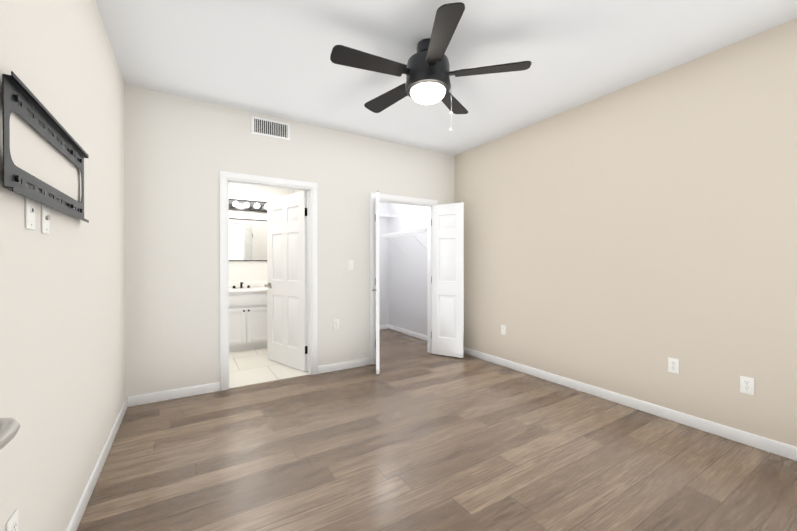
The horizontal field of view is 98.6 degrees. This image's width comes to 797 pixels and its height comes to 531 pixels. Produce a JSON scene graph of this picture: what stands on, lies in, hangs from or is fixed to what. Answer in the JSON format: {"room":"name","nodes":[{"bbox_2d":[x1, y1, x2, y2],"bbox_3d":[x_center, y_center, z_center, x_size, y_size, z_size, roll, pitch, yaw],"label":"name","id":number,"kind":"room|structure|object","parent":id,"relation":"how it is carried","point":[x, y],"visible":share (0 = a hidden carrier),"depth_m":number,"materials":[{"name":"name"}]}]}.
{"room":"empty bedroom","nodes":[
{"label":"empty bedroom","id":0,"kind":"room"},
{"bbox_2d":[0,0,125,530],"bbox_3d":[-1.364,-0.156,1.250,0.120,2.740,4.073,0,0,-32],"label":"wall","id":1,"kind":"structure","parent":0,"point":[62,345],"depth_m":1.42,"materials":[{"name":"white paint"}]},
{"bbox_2d":[6,509,17,530],"bbox_3d":[-1.137,0.796,1.012,0.009,0.115,0.070,0,0,-32],"label":"electrical outlet","id":2,"kind":"object","parent":1,"relation":"attached to","point":[12,524],"visible":0.96,"depth_m":1.01,"materials":[{"name":"white plastic"}]},
{"bbox_2d":[25,197,34,229],"bbox_3d":[-1.216,-0.177,1.134,0.009,0.115,0.070,0,0,-32],"label":"outlet plate","id":3,"kind":"object","parent":1,"relation":"attached to","point":[29,213],"visible":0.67,"depth_m":1.12,"materials":[{"name":"white plastic"}]},
{"bbox_2d":[2,71,88,222],"bbox_3d":[-1.317,-0.376,1.317,0.032,0.334,0.870,0,0,-32],"label":"tv wall mount","id":4,"kind":"object","parent":1,"relation":"attached to","point":[15,89],"visible":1,"depth_m":1.13,"materials":[{"name":"black metal"}]},
{"bbox_2d":[41,204,50,233],"bbox_3d":[-1.291,-0.174,1.258,0.013,0.115,0.070,0,0,-32],"label":"outlet plate","id":5,"kind":"object","parent":1,"relation":"attached to","point":[45,219],"visible":0.88,"depth_m":1.25,"materials":[{"name":"white plastic"}]},
{"bbox_2d":[66,397,129,530],"bbox_3d":[-1.327,1.171,1.327,0.017,0.085,3.753,0,0,-32],"label":"baseboard","id":6,"kind":"structure","parent":1,"relation":"attached to","point":[73,525],"depth_m":1.89,"materials":[{"name":"white wood"}]},
{"bbox_2d":[229,183,294,281],"bbox_3d":[-2.433,-0.028,5.285,1.620,2.440,0.100,0,0,-32],"label":"wall","id":7,"kind":"structure","parent":0,"point":[247,270],"depth_m":5.31,"materials":[{"name":"white paint"}]},
{"bbox_2d":[229,218,266,260],"bbox_3d":[-2.346,-0.391,5.267,1.150,0.645,0.018,0,0,-32],"label":"bathroom mirror","id":8,"kind":"object","parent":7,"relation":"attached to","point":[247,239],"visible":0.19,"depth_m":5.28,"materials":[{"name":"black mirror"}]},
{"bbox_2d":[229,199,266,212],"bbox_3d":[-2.251,-0.918,5.253,0.900,0.160,0.137,0,0,-32],"label":"vanity light bar","id":9,"kind":"object","parent":7,"relation":"attached to","point":[247,205],"visible":0.62,"depth_m":5.24,"materials":[{"name":"silver metal"}]},
{"bbox_2d":[125,85,453,396],"bbox_3d":[-0.798,-0.171,3.924,3.656,2.740,0.120,0,0,-32],"label":"wall","id":10,"kind":"structure","parent":0,"point":[181,153],"depth_m":3.24,"materials":[{"name":"white paint"}]},
{"bbox_2d":[130,382,219,406],"bbox_3d":[-2.002,1.161,3.108,0.681,0.085,0.013,0,0,-32],"label":"baseboard","id":11,"kind":"structure","parent":10,"relation":"attached to","point":[213,387],"depth_m":3.09,"materials":[{"name":"white wood"}]},
{"bbox_2d":[220,171,317,390],"bbox_3d":[-1.335,0.147,3.587,0.958,2.109,0.142,0,0,-32],"label":"trim","id":12,"kind":"structure","parent":10,"relation":"attached to","point":[227,178],"depth_m":3.54,"materials":[{"name":"white wood"}]},
{"bbox_2d":[251,116,289,139],"bbox_3d":[-1.306,-1.411,3.522,0.380,0.175,0.016,0,0,-32],"label":"air vent","id":13,"kind":"object","parent":10,"relation":"in","point":[269,128],"visible":1,"depth_m":3.52,"materials":[{"name":"white metal"}]},
{"bbox_2d":[264,191,306,371],"bbox_3d":[-1.343,0.176,4.101,0.815,2.020,0.202,0,0,40],"label":"bathroom door","id":14,"kind":"structure","parent":10,"relation":"in","point":[286,285],"depth_m":4.06,"materials":[{"name":"white painted wood"}]},
{"bbox_2d":[333,319,338,328],"bbox_3d":[-0.709,0.669,3.907,0.070,0.115,0.009,0,0,-32],"label":"electrical outlet","id":15,"kind":"object","parent":10,"relation":"attached to","point":[335,323],"visible":1,"depth_m":3.90,"materials":[{"name":"white plastic"}]},
{"bbox_2d":[318,358,369,373],"bbox_3d":[-0.619,1.157,3.964,0.646,0.085,0.013,0,0,-32],"label":"baseboard","id":16,"kind":"structure","parent":10,"relation":"attached to","point":[361,362],"depth_m":3.95,"materials":[{"name":"white wood"}]},
{"bbox_2d":[348,260,352,269],"bbox_3d":[-0.557,-0.006,3.995,0.070,0.115,0.012,0,0,-32],"label":"light switch","id":17,"kind":"object","parent":10,"relation":"attached to","point":[350,264],"visible":1,"depth_m":3.99,"materials":[{"name":"white plastic"}]},
{"bbox_2d":[372,191,378,373],"bbox_3d":[-0.266,0.183,3.961,0.080,2.008,0.445,0,0,-5],"label":"closet door","id":18,"kind":"structure","parent":10,"relation":"in","point":[377,282],"depth_m":3.74,"materials":[{"name":"white wood"}]},
{"bbox_2d":[370,192,437,364],"bbox_3d":[0.064,0.157,4.452,1.028,2.079,0.142,0,0,-32],"label":"trim","id":19,"kind":"structure","parent":10,"relation":"attached to","point":[427,203],"depth_m":4.34,"materials":[{"name":"white painted wood"}]},
{"bbox_2d":[432,201,463,357],"bbox_3d":[0.651,0.180,4.528,0.446,2.008,0.080,0,0,31],"label":"closet door","id":20,"kind":"structure","parent":10,"relation":"in","point":[447,279],"depth_m":4.49,"materials":[{"name":"white wood"}]},
{"bbox_2d":[375,201,387,325],"bbox_3d":[-0.884,-0.182,6.042,1.573,2.740,0.100,0,0,-32],"label":"wall","id":21,"kind":"structure","parent":0,"point":[383,272],"depth_m":6.35,"materials":[{"name":"white paint"}]},
{"bbox_2d":[375,324,387,329],"bbox_3d":[-0.859,1.145,5.999,1.500,0.085,0.013,0,0,-32],"label":"baseboard","id":22,"kind":"structure","parent":21,"relation":"attached to","point":[381,327],"depth_m":6.34,"materials":[{"name":"white"}]},
{"bbox_2d":[375,213,395,217],"bbox_3d":[-0.761,-0.727,5.841,1.569,0.338,0.358,0,0,-32],"label":"wire closet shelf","id":23,"kind":"object","parent":21,"relation":"attached to","point":[383,215],"visible":0.27,"depth_m":6.13,"materials":[{"name":"white metal"}]},
{"bbox_2d":[77,329,796,530],"bbox_3d":[-0.286,1.227,3.104,4.056,0.054,6.080,0,0,-32],"label":"floor","id":24,"kind":"structure","parent":0,"point":[432,442],"depth_m":2.13,"materials":[{"name":"brown wood"}]},
{"bbox_2d":[229,281,266,351],"bbox_3d":[-2.119,0.716,5.067,1.104,0.945,0.606,0,0,-32],"label":"bathroom vanity","id":25,"kind":"object","parent":24,"relation":"on","point":[247,315],"visible":0.56,"depth_m":4.79,"materials":[{"name":"painted wood"},{"name":"cultured marble"},{"name":"metal"}]},
{"bbox_2d":[96,0,796,155],"bbox_3d":[0.241,-1.581,2.235,4.056,0.100,4.073,0,0,-32],"label":"ceiling","id":26,"kind":"structure","parent":0,"point":[269,57],"depth_m":2.44,"materials":[{"name":"white paint"}]},
{"bbox_2d":[330,2,531,131],"bbox_3d":[0.168,-1.220,2.387,1.288,0.622,1.295,0,0,-32],"label":"ceiling fan","id":27,"kind":"object","parent":26,"relation":"hanging from","point":[427,71],"visible":1,"depth_m":2.25,"materials":[{"name":"black metal"}]},
{"bbox_2d":[388,18,796,446],"bbox_3d":[1.364,-0.171,4.017,0.120,2.740,5.910,0,0,-32],"label":"wall","id":28,"kind":"structure","parent":0,"point":[629,240],"depth_m":2.78,"materials":[{"name":"beige paint"}]},
{"bbox_2d":[381,228,426,252],"bbox_3d":[0.208,-0.351,5.425,0.362,0.365,1.341,0,0,-32],"label":"wire closet shelf","id":29,"kind":"object","parent":28,"relation":"attached to","point":[413,232],"visible":0.73,"depth_m":5.35,"materials":[{"name":"white metal"}]},
{"bbox_2d":[388,324,426,340],"bbox_3d":[0.260,1.147,5.679,0.017,0.085,1.733,0,0,-32],"label":"baseboard","id":30,"kind":"structure","parent":28,"relation":"attached to","point":[406,332],"depth_m":5.82,"materials":[{"name":"white wood"}]},
{"bbox_2d":[501,325,505,334],"bbox_3d":[1.248,0.768,4.086,0.009,0.115,0.070,0,0,-32],"label":"electrical outlet","id":31,"kind":"object","parent":28,"relation":"attached to","point":[503,329],"visible":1,"depth_m":4.08,"materials":[{"name":"white plastic"}]},
{"bbox_2d":[464,347,796,460],"bbox_3d":[1.767,1.161,3.241,0.017,0.085,3.753,0,0,-32],"label":"baseboard","id":32,"kind":"structure","parent":28,"relation":"attached to","point":[763,443],"depth_m":2.72,"materials":[{"name":"white wood"}]},
{"bbox_2d":[668,357,678,373],"bbox_3d":[2.132,0.776,2.657,0.009,0.115,0.070,0,0,-32],"label":"electrical outlet","id":33,"kind":"object","parent":28,"relation":"attached to","point":[673,365],"visible":1,"depth_m":2.65,"materials":[{"name":"white plastic"}]},
{"bbox_2d":[740,376,753,394],"bbox_3d":[2.348,0.808,2.308,0.009,0.115,0.070,0,0,-32],"label":"electrical outlet","id":34,"kind":"object","parent":28,"relation":"attached to","point":[746,385],"visible":1,"depth_m":2.31,"materials":[{"name":"white plastic"}]},
{"bbox_3d":[1.239,-0.152,0.630,3.656,2.740,0.120,0,0,-32],"label":"wall","id":35,"kind":"structure","parent":0,"visible":0},
{"bbox_2d":[0,417,19,449],"bbox_3d":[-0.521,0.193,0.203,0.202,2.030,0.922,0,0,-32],"label":"door handle","id":36,"kind":"object","parent":35,"relation":"in","point":[9,428],"depth_m":0.55,"materials":[{"name":"silver metal"}]}
]}

